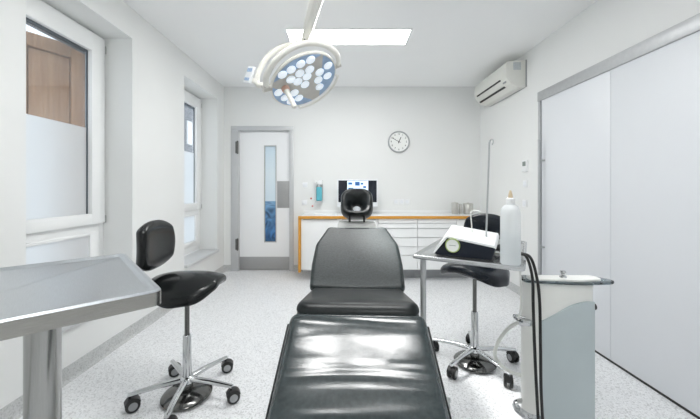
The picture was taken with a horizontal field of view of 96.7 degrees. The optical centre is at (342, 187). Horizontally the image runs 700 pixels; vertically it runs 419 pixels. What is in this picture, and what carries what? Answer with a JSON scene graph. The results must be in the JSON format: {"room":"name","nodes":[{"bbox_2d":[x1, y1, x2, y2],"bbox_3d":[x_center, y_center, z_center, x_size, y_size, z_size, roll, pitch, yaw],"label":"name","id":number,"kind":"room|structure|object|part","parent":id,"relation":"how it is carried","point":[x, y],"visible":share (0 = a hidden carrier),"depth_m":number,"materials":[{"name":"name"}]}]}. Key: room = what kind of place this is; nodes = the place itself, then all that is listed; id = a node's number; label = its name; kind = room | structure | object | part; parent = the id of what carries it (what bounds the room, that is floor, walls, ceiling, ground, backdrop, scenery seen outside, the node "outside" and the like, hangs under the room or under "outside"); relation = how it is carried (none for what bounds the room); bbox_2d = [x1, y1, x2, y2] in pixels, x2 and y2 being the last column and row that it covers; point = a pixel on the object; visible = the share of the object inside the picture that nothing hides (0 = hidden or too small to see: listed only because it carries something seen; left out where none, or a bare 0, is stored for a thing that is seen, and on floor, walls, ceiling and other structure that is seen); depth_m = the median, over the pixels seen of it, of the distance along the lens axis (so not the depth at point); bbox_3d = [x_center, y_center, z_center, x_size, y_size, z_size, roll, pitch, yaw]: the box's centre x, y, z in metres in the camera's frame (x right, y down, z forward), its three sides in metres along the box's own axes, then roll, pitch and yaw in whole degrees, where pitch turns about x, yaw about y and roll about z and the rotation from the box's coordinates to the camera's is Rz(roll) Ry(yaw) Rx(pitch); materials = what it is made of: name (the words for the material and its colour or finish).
{"room":"operating room","nodes":[
{"label":"operating room","id":0,"kind":"room"},
{"bbox_2d":[0,0,223,408],"bbox_3d":[-1.946,-0.137,1.671,0.340,2.752,5.942,0,0,0],"label":"wall","id":1,"kind":"structure","parent":0,"point":[147,76],"depth_m":2.62,"materials":[{"name":"paint"}]},
{"bbox_2d":[26,0,105,331],"bbox_3d":[-1.935,-0.181,2.182,0.380,2.160,0.880,0,0,0],"label":"window","id":2,"kind":"structure","parent":1,"relation":"in","point":[65,162],"depth_m":2.28,"materials":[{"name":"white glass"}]},
{"bbox_2d":[26,31,84,126],"bbox_3d":[-2.275,-0.169,2.428,0.060,1.975,0.490,0,0,31],"label":"window shutter","id":3,"kind":"object","parent":2,"relation":"attached to","point":[55,71],"visible":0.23,"depth_m":2.43,"materials":[{"name":"brown wood"}]},
{"bbox_3d":[-2.288,-0.518,2.418,0.044,1.085,0.270,0,0,31],"label":"shutter panel","id":4,"kind":"part","parent":3,"relation":"part of","materials":[{"name":"brown wood"}]},
{"bbox_3d":[-2.032,-0.134,2.182,0.006,0.685,0.576,0,0,0],"label":"frosted pane","id":5,"kind":"part","parent":2,"relation":"part of","materials":[{"name":"white glass"}]},
{"bbox_2d":[26,231,98,264],"bbox_3d":[-2.036,0.567,2.182,0.048,0.425,0.780,0,0,0],"label":"light","id":6,"kind":"object","parent":2,"relation":"attached to","point":[80,244],"depth_m":2.25,"materials":[{"name":"glass"}]},
{"bbox_3d":[-2.019,-0.473,2.182,0.062,1.525,0.836,0,0,0],"label":"sash","id":7,"kind":"part","parent":2,"relation":"part of","materials":[{"name":"white plastic"}]},
{"bbox_3d":[-1.883,0.881,2.182,0.275,0.035,0.876,0,0,0],"label":"sill","id":8,"kind":"part","parent":2,"relation":"part of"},
{"bbox_2d":[0,265,225,418],"bbox_3d":[-1.758,1.193,1.671,0.035,0.092,5.942,0,0,0],"label":"baseboard","id":9,"kind":"structure","parent":1,"relation":"attached to","point":[13,410],"depth_m":2.23,"materials":[{"name":"plastic"}]},
{"bbox_2d":[184,89,218,267],"bbox_3d":[-1.935,-0.181,3.935,0.380,2.160,0.914,0,0,0],"label":"window","id":10,"kind":"structure","parent":1,"relation":"in","point":[192,161],"depth_m":4.19,"materials":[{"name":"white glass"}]},
{"bbox_3d":[-2.032,-0.134,3.935,0.006,0.685,0.610,0,0,0],"label":"frosted pane","id":11,"kind":"part","parent":10,"relation":"part of","materials":[{"name":"white glass"}]},
{"bbox_2d":[184,214,198,248],"bbox_3d":[-2.036,0.567,3.935,0.048,0.425,0.814,0,0,0],"label":"light","id":12,"kind":"object","parent":10,"relation":"attached to","point":[191,221],"depth_m":4.16,"materials":[{"name":"glass"}]},
{"bbox_3d":[-2.045,-0.199,3.935,0.050,2.125,0.914,0,0,0],"label":"frame","id":13,"kind":"part","parent":10,"relation":"part of","materials":[{"name":"white plastic"}]},
{"bbox_3d":[-2.019,-0.473,3.935,0.062,1.525,0.870,0,0,0],"label":"sash","id":14,"kind":"part","parent":10,"relation":"part of","materials":[{"name":"white plastic"}]},
{"bbox_3d":[-1.883,0.881,3.935,0.275,0.035,0.910,0,0,0],"label":"sill","id":15,"kind":"part","parent":10,"relation":"part of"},
{"bbox_2d":[224,87,479,270],"bbox_3d":[0.042,-0.137,4.717,4.316,2.752,0.150,0,0,0],"label":"wall","id":16,"kind":"structure","parent":0,"point":[344,135],"depth_m":4.64,"materials":[{"name":"paint"}]},
{"bbox_2d":[231,126,293,270],"bbox_3d":[-1.204,0.157,4.677,0.936,2.164,0.132,0,0,0],"label":"door","id":17,"kind":"structure","parent":16,"relation":"in","point":[262,157],"depth_m":4.69,"materials":[{"name":"white paint"}]},
{"bbox_3d":[-1.179,1.133,4.685,0.755,0.195,0.006,0,0,0],"label":"kick plate","id":18,"kind":"part","parent":17,"relation":"part of","materials":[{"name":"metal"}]},
{"bbox_3d":[-1.095,0.089,4.706,0.179,1.445,0.008,0,0,0],"label":"vision panel","id":19,"kind":"part","parent":17,"relation":"part of","materials":[{"name":"clear glass"}]},
{"bbox_3d":[-0.896,0.098,4.685,0.191,0.403,0.006,0,0,0],"label":"push plate","id":20,"kind":"part","parent":17,"relation":"part of","materials":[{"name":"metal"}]},
{"bbox_2d":[224,265,302,271],"bbox_3d":[-1.188,1.193,4.627,1.176,0.092,0.030,0,0,0],"label":"baseboard","id":21,"kind":"structure","parent":16,"relation":"attached to","point":[227,268],"depth_m":4.64,"materials":[{"name":"plastic"}]},
{"bbox_2d":[302,182,307,187],"bbox_3d":[-0.565,-0.046,4.635,0.080,0.080,0.014,0,0,0],"label":"light switch","id":22,"kind":"object","parent":16,"relation":"attached to","point":[304,184],"visible":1,"depth_m":4.63,"materials":[{"name":"white paint"}]},
{"bbox_2d":[315,180,322,201],"bbox_3d":[-0.352,0.046,4.537,0.110,0.325,0.215,0,0,0],"label":"soap dispenser","id":23,"kind":"object","parent":16,"relation":"attached to","point":[319,183],"visible":1,"depth_m":4.56,"materials":[{"name":"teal plastic"}]},
{"bbox_2d":[316,184,321,200],"bbox_3d":[-0.352,0.064,4.596,0.084,0.250,0.073,0,0,0],"label":"bottle","id":24,"kind":"object","parent":23,"relation":"on","point":[319,186],"depth_m":4.56,"materials":[{"name":"teal plastic"}]},
{"bbox_2d":[301,219,377,269],"bbox_3d":[-0.047,0.750,4.383,1.026,0.683,0.494,0,0,0],"label":"base cabinet","id":25,"kind":"object","parent":16,"relation":"attached to","point":[312,230],"visible":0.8,"depth_m":4.14,"materials":[{"name":"grey plastic"}]},
{"bbox_3d":[-0.303,0.751,4.149,0.509,0.676,0.018,0,0,0],"label":"cabinet door","id":26,"kind":"part","parent":25,"relation":"part of","materials":[{"name":"white laminate"}]},
{"bbox_3d":[0.209,0.751,4.149,0.509,0.676,0.018,0,0,0],"label":"cabinet door","id":27,"kind":"part","parent":25,"relation":"part of","materials":[{"name":"white laminate"}]},
{"bbox_2d":[298,210,480,271],"bbox_3d":[0.727,0.726,4.379,2.642,0.787,0.526,0,0,0],"label":"countertop","id":28,"kind":"structure","parent":25,"relation":"on","point":[309,214],"depth_m":4.22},
{"bbox_3d":[-0.578,0.764,4.378,0.032,0.710,0.524,0,0,0],"label":"panel","id":29,"kind":"part","parent":28,"relation":"part of","materials":[{"name":"orange wood"}]},
{"bbox_2d":[314,213,336,214],"bbox_3d":[-0.240,0.363,4.330,0.320,0.018,0.120,0,0,0],"label":"keyboard","id":30,"kind":"object","parent":28,"relation":"on","point":[315,213],"visible":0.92,"depth_m":4.27,"materials":[{"name":"white plastic"}]},
{"bbox_2d":[337,180,377,210],"bbox_3d":[0.205,0.126,4.410,0.570,0.492,0.160,0,0,0],"label":"monitor","id":31,"kind":"object","parent":28,"relation":"on","point":[342,185],"visible":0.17,"depth_m":4.38,"materials":[{"name":"white plastic"}]},
{"bbox_2d":[451,202,458,213],"bbox_3d":[1.605,0.284,4.460,0.097,0.175,0.097,0,0,0],"label":"steel canister","id":32,"kind":"object","parent":28,"relation":"on","point":[454,205],"visible":0.97,"depth_m":4.42,"materials":[{"name":"silver metal"}]},
{"bbox_2d":[459,203,461,213],"bbox_3d":[1.688,0.297,4.460,0.045,0.150,0.045,0,0,0],"label":"steel canister","id":33,"kind":"object","parent":28,"relation":"on","point":[460,204],"visible":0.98,"depth_m":4.44,"materials":[{"name":"silver metal"}]},
{"bbox_2d":[463,202,472,213],"bbox_3d":[1.795,0.289,4.460,0.136,0.165,0.136,0,0,0],"label":"steel canister","id":34,"kind":"object","parent":28,"relation":"on","point":[467,207],"visible":0.98,"depth_m":4.41,"materials":[{"name":"silver metal"}]},
{"bbox_2d":[393,199,398,203],"bbox_3d":[0.790,0.205,4.636,0.080,0.080,0.012,0,0,0],"label":"wall socket","id":35,"kind":"object","parent":16,"relation":"attached to","point":[395,201],"visible":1,"depth_m":4.63,"materials":[{"name":"white paint"}]},
{"bbox_2d":[388,131,409,152],"bbox_3d":[0.830,-0.687,4.622,0.326,0.326,0.040,0,0,0],"label":"wall clock","id":36,"kind":"object","parent":16,"relation":"attached to","point":[398,141],"visible":1,"depth_m":4.62,"materials":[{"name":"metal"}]},
{"bbox_2d":[404,199,409,203],"bbox_3d":[0.954,0.205,4.636,0.080,0.080,0.012,0,0,0],"label":"wall socket","id":37,"kind":"object","parent":16,"relation":"attached to","point":[406,201],"visible":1,"depth_m":4.63,"materials":[{"name":"white paint"}]},
{"bbox_2d":[19,270,696,418],"bbox_3d":[0.037,1.289,1.671,4.426,0.100,6.342,0,0,0],"label":"floor","id":38,"kind":"structure","parent":0,"point":[245,320],"depth_m":2.27,"materials":[{"name":"plastic"}]},
{"bbox_2d":[0,254,160,418],"bbox_3d":[-0.913,0.754,0.867,0.592,0.969,0.628,0,0,-43],"label":"table","id":39,"kind":"object","parent":38,"relation":"on","point":[37,300],"visible":1,"depth_m":0.87,"materials":[{"name":"metal"}]},
{"bbox_2d":[124,220,240,418],"bbox_3d":[-0.905,0.715,1.829,0.627,1.048,0.600,0,0,-2],"label":"stool","id":40,"kind":"object","parent":38,"relation":"on","point":[155,239],"visible":0.95,"depth_m":1.78,"materials":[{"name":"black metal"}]},
{"bbox_3d":[-1.069,1.135,1.774,0.265,0.041,0.038,0,0,-26],"label":"leg","id":41,"kind":"part","parent":40,"relation":"part of","materials":[{"name":"silver metal"}]},
{"bbox_3d":[-1.110,0.334,1.839,0.082,0.290,0.350,0,0,-2],"label":"backrest","id":42,"kind":"part","parent":40,"relation":"part of","materials":[{"name":"black leather"}]},
{"bbox_3d":[-0.903,1.135,1.686,0.038,0.041,0.265,0,0,-8],"label":"leg","id":43,"kind":"part","parent":40,"relation":"part of","materials":[{"name":"silver metal"}]},
{"bbox_3d":[-1.036,1.135,1.961,0.038,0.041,0.265,0,0,-44],"label":"leg","id":44,"kind":"part","parent":40,"relation":"part of","materials":[{"name":"silver metal"}]},
{"bbox_3d":[-0.925,1.190,1.845,0.280,0.073,0.280,0,0,-2],"label":"foot plate","id":45,"kind":"part","parent":40,"relation":"part of","materials":[{"name":"black plastic"}]},
{"bbox_3d":[-0.925,0.717,1.845,0.027,0.315,0.027,0,0,-2],"label":"column rod","id":46,"kind":"part","parent":40,"relation":"part of","materials":[{"name":"silver metal"}]},
{"bbox_3d":[-0.922,0.570,1.845,0.405,0.143,0.404,0,0,-2],"label":"seat","id":47,"kind":"part","parent":40,"relation":"part of","materials":[{"name":"black leather"}]},
{"bbox_3d":[-0.849,1.135,1.986,0.038,0.041,0.265,0,0,28],"label":"leg","id":48,"kind":"part","parent":40,"relation":"part of","materials":[{"name":"silver metal"}]},
{"bbox_3d":[-0.767,1.135,1.818,0.265,0.041,0.038,0,0,10],"label":"leg","id":49,"kind":"part","parent":40,"relation":"part of","materials":[{"name":"silver metal"}]},
{"bbox_2d":[265,188,451,418],"bbox_3d":[0.069,0.621,1.504,0.538,1.236,1.787,0,0,2],"label":"chair","id":50,"kind":"object","parent":38,"relation":"on","point":[356,346],"visible":1,"depth_m":1.07,"materials":[{"name":"black leather"}]},
{"bbox_3d":[0.098,0.290,2.213,0.276,0.099,0.134,0,0,2],"label":"headrest plate","id":51,"kind":"part","parent":50,"relation":"part of","materials":[{"name":"grey plastic"}]},
{"bbox_2d":[296,288,418,315],"bbox_3d":[0.065,0.511,1.419,0.486,0.122,0.473,0,0,2],"label":"seat cushion","id":52,"kind":"object","parent":50,"relation":"on","point":[320,301],"depth_m":1.22,"materials":[{"name":"black leather"}]},
{"bbox_2d":[310,227,404,291],"bbox_3d":[0.086,0.425,1.914,0.532,0.310,0.514,0,0,2],"label":"backrest cushion","id":53,"kind":"object","parent":50,"relation":"on","point":[356,258],"depth_m":1.83,"materials":[{"name":"black leather"}]},
{"bbox_2d":[267,314,449,418],"bbox_3d":[0.044,0.656,0.911,0.523,0.352,0.600,0,0,2],"label":"cushion","id":54,"kind":"object","parent":50,"relation":"on","point":[330,366],"depth_m":0.98,"materials":[{"name":"black leather"}]},
{"bbox_2d":[378,219,416,277],"bbox_3d":[0.730,0.824,4.380,0.520,0.830,0.500,0,0,0],"label":"base cabinet","id":55,"kind":"object","parent":38,"relation":"on","point":[403,231],"visible":0.52,"depth_m":4.14,"materials":[{"name":"grey plastic"}]},
{"bbox_3d":[0.730,0.503,4.144,0.514,0.063,0.028,0,0,0],"label":"drawer","id":56,"kind":"part","parent":55,"relation":"part of","materials":[{"name":"white laminate"}]},
{"bbox_3d":[0.730,0.439,4.144,0.514,0.056,0.028,0,0,0],"label":"drawer","id":57,"kind":"part","parent":55,"relation":"part of","materials":[{"name":"white laminate"}]},
{"bbox_3d":[0.730,0.598,4.144,0.514,0.116,0.028,0,0,0],"label":"drawer","id":58,"kind":"part","parent":55,"relation":"part of","materials":[{"name":"white laminate"}]},
{"bbox_3d":[0.730,0.720,4.144,0.514,0.118,0.028,0,0,0],"label":"drawer","id":59,"kind":"part","parent":55,"relation":"part of","materials":[{"name":"white laminate"}]},
{"bbox_3d":[0.730,0.838,4.144,0.514,0.108,0.028,0,0,0],"label":"drawer","id":60,"kind":"part","parent":55,"relation":"part of","materials":[{"name":"white laminate"}]},
{"bbox_3d":[0.730,0.992,4.144,0.514,0.189,0.028,0,0,0],"label":"drawer","id":61,"kind":"part","parent":55,"relation":"part of","materials":[{"name":"white laminate"}]},
{"bbox_2d":[415,219,456,277],"bbox_3d":[1.252,0.824,4.380,0.520,0.830,0.500,0,0,0],"label":"base cabinet","id":62,"kind":"object","parent":38,"relation":"on","point":[429,231],"visible":0.52,"depth_m":4.14,"materials":[{"name":"grey plastic"}]},
{"bbox_3d":[1.252,0.720,4.144,0.514,0.118,0.028,0,0,0],"label":"drawer","id":63,"kind":"part","parent":62,"relation":"part of","materials":[{"name":"white laminate"}]},
{"bbox_3d":[1.252,0.992,4.144,0.514,0.189,0.028,0,0,0],"label":"drawer","id":64,"kind":"part","parent":62,"relation":"part of","materials":[{"name":"white laminate"}]},
{"bbox_3d":[1.252,0.598,4.144,0.514,0.116,0.028,0,0,0],"label":"drawer","id":65,"kind":"part","parent":62,"relation":"part of","materials":[{"name":"white laminate"}]},
{"bbox_3d":[1.252,0.503,4.144,0.514,0.063,0.028,0,0,0],"label":"drawer","id":66,"kind":"part","parent":62,"relation":"part of","materials":[{"name":"white laminate"}]},
{"bbox_3d":[1.252,0.439,4.144,0.514,0.056,0.028,0,0,0],"label":"drawer","id":67,"kind":"part","parent":62,"relation":"part of","materials":[{"name":"white laminate"}]},
{"bbox_2d":[452,219,468,277],"bbox_3d":[1.780,0.824,4.383,0.532,0.830,0.494,0,0,0],"label":"base cabinet","id":68,"kind":"object","parent":38,"relation":"on","point":[460,222],"visible":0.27,"depth_m":4.15,"materials":[{"name":"grey plastic"}]},
{"bbox_3d":[1.780,0.751,4.149,0.528,0.676,0.018,0,0,0],"label":"cabinet door","id":69,"kind":"part","parent":68,"relation":"part of","materials":[{"name":"white laminate"}]},
{"bbox_2d":[413,238,526,408],"bbox_3d":[0.654,0.765,1.532,0.430,0.948,0.660,0,0,31],"label":"tray table","id":70,"kind":"object","parent":38,"relation":"on","point":[426,253],"visible":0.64,"depth_m":1.35,"materials":[{"name":"metal"}]},
{"bbox_3d":[0.354,0.758,1.374,0.025,0.901,0.025,0,0,31],"label":"post","id":71,"kind":"part","parent":70,"relation":"part of","materials":[{"name":"metal"}]},
{"bbox_2d":[433,139,499,259],"bbox_3d":[0.562,0.041,1.399,0.271,0.514,0.177,0,0,31],"label":"motor","id":72,"kind":"object","parent":70,"relation":"on","point":[458,241],"visible":1,"depth_m":1.35,"materials":[{"name":"plastic"}]},
{"bbox_2d":[499,251,539,418],"bbox_3d":[0.786,0.755,1.197,0.059,0.971,0.638,0,0,-22],"label":"power cable","id":73,"kind":"object","parent":72,"relation":"attached to","point":[522,254],"visible":0.74,"depth_m":1.22,"materials":[{"name":"black plastic"}]},
{"bbox_2d":[521,252,543,418],"bbox_3d":[0.811,0.755,1.194,0.067,0.972,0.652,0,0,-25],"label":"power cable","id":74,"kind":"object","parent":72,"relation":"attached to","point":[528,255],"visible":0.73,"depth_m":1.22,"materials":[{"name":"black plastic"}]},
{"bbox_2d":[413,238,526,270],"bbox_3d":[0.654,0.309,1.532,0.695,0.036,0.774,0,0,0],"label":"tray","id":75,"kind":"object","parent":70,"relation":"on","point":[426,253],"depth_m":1.30,"materials":[{"name":"metal"}]},
{"bbox_2d":[494,253,521,319],"bbox_3d":[0.783,0.461,1.394,0.246,0.364,0.093,0,0,-37],"label":"tube","id":76,"kind":"object","parent":70,"relation":"hanging from","point":[520,278],"visible":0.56,"depth_m":1.35,"materials":[{"name":"white plastic"}]},
{"bbox_2d":[500,190,520,265],"bbox_3d":[0.655,0.153,1.217,0.072,0.289,0.072,0,0,0],"label":"squeeze bottle","id":77,"kind":"object","parent":70,"relation":"on","point":[510,214],"visible":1,"depth_m":1.19,"materials":[{"name":"white plastic"}]},
{"bbox_2d":[432,213,519,388],"bbox_3d":[0.908,0.715,2.195,0.598,1.048,0.625,0,0,-40],"label":"stool","id":78,"kind":"object","parent":38,"relation":"on","point":[473,359],"visible":0.58,"depth_m":2.14,"materials":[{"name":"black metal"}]},
{"bbox_3d":[0.795,1.135,2.281,0.265,0.041,0.038,0,0,34],"label":"leg","id":79,"kind":"part","parent":78,"relation":"part of","materials":[{"name":"silver metal"}]},
{"bbox_3d":[0.801,1.135,2.094,0.265,0.041,0.038,0,0,-38],"label":"leg","id":80,"kind":"part","parent":78,"relation":"part of","materials":[{"name":"silver metal"}]},
{"bbox_3d":[0.926,0.570,2.190,0.405,0.144,0.443,0,0,-40],"label":"seat","id":81,"kind":"part","parent":78,"relation":"part of","materials":[{"name":"black leather"}]},
{"bbox_3d":[0.928,0.717,2.192,0.027,0.315,0.027,0,0,-40],"label":"column rod","id":82,"kind":"part","parent":78,"relation":"part of","materials":[{"name":"silver metal"}]},
{"bbox_3d":[0.928,1.190,2.192,0.280,0.073,0.280,0,0,-40],"label":"foot plate","id":83,"kind":"part","parent":78,"relation":"part of","materials":[{"name":"silver metal"}]},
{"bbox_3d":[1.069,0.334,2.311,0.082,0.290,0.350,0,0,-40],"label":"backrest","id":84,"kind":"part","parent":78,"relation":"part of","materials":[{"name":"black leather"}]},
{"bbox_3d":[0.982,1.135,2.041,0.038,0.041,0.265,0,0,-20],"label":"leg","id":85,"kind":"part","parent":78,"relation":"part of","materials":[{"name":"silver metal"}]},
{"bbox_3d":[1.088,1.135,2.197,0.265,0.041,0.038,0,0,-2],"label":"leg","id":86,"kind":"part","parent":78,"relation":"part of","materials":[{"name":"silver metal"}]},
{"bbox_2d":[493,270,613,418],"bbox_3d":[1.016,0.814,1.502,0.503,0.850,0.164,0,0,9],"label":"equipment cart","id":87,"kind":"object","parent":38,"relation":"on","point":[568,307],"visible":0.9,"depth_m":1.44,"materials":[{"name":"grey metal"}]},
{"bbox_3d":[1.041,0.427,1.468,0.333,0.010,0.084,0,0,0],"label":"lid","id":88,"kind":"part","parent":87,"relation":"part of","materials":[{"name":"white plastic"}]},
{"bbox_2d":[521,275,613,284],"bbox_3d":[1.057,0.436,1.477,0.412,0.011,0.136,0,0,0],"label":"glass shelf","id":89,"kind":"object","parent":87,"relation":"attached to","point":[543,279],"depth_m":1.45,"materials":[{"name":"glass"}]},
{"bbox_3d":[1.048,0.847,1.443,0.241,0.645,0.034,0,0,2],"label":"panel","id":90,"kind":"part","parent":87,"relation":"part of","materials":[{"name":"grey plastic"}]},
{"bbox_2d":[123,0,596,86],"bbox_3d":[0.037,-1.563,1.671,4.426,0.100,6.342,0,0,0],"label":"ceiling","id":91,"kind":"structure","parent":0,"point":[451,43],"depth_m":2.99,"materials":[{"name":"paint"}]},
{"bbox_2d":[243,0,340,108],"bbox_3d":[-0.070,-1.036,1.630,0.696,0.951,1.883,0,0,-24],"label":"lamp","id":92,"kind":"object","parent":91,"relation":"hanging from","point":[302,78],"visible":1,"depth_m":2.20,"materials":[{"name":"beige plastic"}]},
{"bbox_3d":[-0.670,-0.810,2.230,0.103,0.137,0.041,0,0,36],"label":"control panel","id":93,"kind":"part","parent":92,"relation":"part of","materials":[{"name":"white plastic"}]},
{"bbox_3d":[-0.374,-0.636,2.219,0.114,0.149,0.043,0,0,33],"label":"sterile handle","id":94,"kind":"part","parent":92,"relation":"part of","materials":[{"name":"beige plastic"}]},
{"bbox_3d":[-0.098,-1.022,1.510,0.076,0.273,1.464,0,0,-12],"label":"spring arm","id":95,"kind":"part","parent":92,"relation":"part of","materials":[{"name":"beige plastic"}]},
{"bbox_3d":[-0.185,-0.762,2.493,0.360,0.240,0.119,0,0,22],"label":"grab rail","id":96,"kind":"part","parent":92,"relation":"part of","materials":[{"name":"beige plastic"}]},
{"bbox_2d":[284,28,412,44],"bbox_3d":[0.055,-1.510,3.115,1.220,0.006,0.330,0,0,0],"label":"recessed light","id":97,"kind":"object","parent":91,"relation":"in","point":[333,36],"visible":0.83,"depth_m":3.08,"materials":[{"name":"white paint"}]},
{"bbox_2d":[480,0,699,286],"bbox_3d":[2.125,-0.137,1.671,0.150,2.752,5.942,0,0,0],"label":"wall","id":98,"kind":"structure","parent":0,"point":[604,29],"depth_m":3.29,"materials":[{"name":"paint"}]},
{"bbox_2d":[474,60,526,105],"bbox_3d":[1.933,-1.281,3.890,0.240,0.300,0.850,0,0,0],"label":"air conditioner","id":99,"kind":"object","parent":98,"relation":"attached to","point":[510,78],"visible":1,"depth_m":3.64,"materials":[{"name":"plastic"}]},
{"bbox_3d":[1.827,-1.326,3.890,0.025,0.170,0.810,0,0,0],"label":"panel","id":100,"kind":"part","parent":99,"relation":"part of","materials":[{"name":"plastic"}]},
{"bbox_3d":[2.046,-1.281,3.890,0.014,0.300,0.850,0,0,0],"label":"plate","id":101,"kind":"part","parent":99,"relation":"part of","materials":[{"name":"grey plastic"}]},
{"bbox_2d":[506,282,519,294],"bbox_3d":[2.044,1.193,3.585,0.012,0.092,1.110,0,0,0],"label":"baseboard","id":102,"kind":"structure","parent":98,"relation":"attached to","point":[511,286],"depth_m":3.70,"materials":[{"name":"plastic"}]},
{"bbox_2d":[522,200,526,206],"bbox_3d":[2.043,0.174,3.500,0.014,0.080,0.080,0,0,0],"label":"light switch","id":103,"kind":"object","parent":98,"relation":"attached to","point":[524,202],"visible":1,"depth_m":3.49,"materials":[{"name":"white paint"}]},
{"bbox_2d":[522,160,527,171],"bbox_3d":[2.039,-0.246,3.485,0.026,0.130,0.090,0,0,0],"label":"thermostat","id":104,"kind":"object","parent":98,"relation":"attached to","point":[524,162],"visible":1,"depth_m":3.46,"materials":[{"name":"white paint"}]},
{"bbox_2d":[523,180,527,186],"bbox_3d":[2.043,-0.046,3.490,0.014,0.080,0.080,0,0,0],"label":"light switch","id":105,"kind":"object","parent":98,"relation":"attached to","point":[525,182],"visible":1,"depth_m":3.47,"materials":[{"name":"white paint"}]},
{"bbox_2d":[537,13,699,418],"bbox_3d":[1.944,0.155,1.112,0.210,2.167,3.824,0,0,0],"label":"door","id":106,"kind":"structure","parent":98,"relation":"in","point":[619,136],"depth_m":2.01,"materials":[{"name":"white laminate"}]},
{"bbox_3d":[1.850,0.154,2.935,0.022,1.230,0.022,0,0,0],"label":"pull handle","id":107,"kind":"part","parent":106,"relation":"part of","materials":[{"name":"metal"}]},
{"bbox_3d":[1.972,0.201,3.006,0.155,2.077,0.032,0,0,0],"label":"post","id":108,"kind":"part","parent":106,"relation":"part of","materials":[{"name":"metal"}]},
{"bbox_3d":[1.920,0.185,2.594,0.040,2.072,0.762,0,0,0],"label":"sliding panel","id":109,"kind":"part","parent":106,"relation":"part of","materials":[{"name":"white laminate"}]},
{"bbox_3d":[1.920,0.185,1.455,0.040,2.072,1.510,0,0,0],"label":"sliding panel","id":110,"kind":"part","parent":106,"relation":"part of","materials":[{"name":"white laminate"}]},
{"label":"outside","id":111,"kind":"structure","parent":0,"visible":0},
{"bbox_2d":[184,106,192,152],"bbox_3d":[-9.000,-1.911,20.500,2.800,12.300,19.600,0,0,0],"label":"neighbouring building","id":112,"kind":"structure","parent":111,"point":[188,113],"depth_m":16.00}
]}

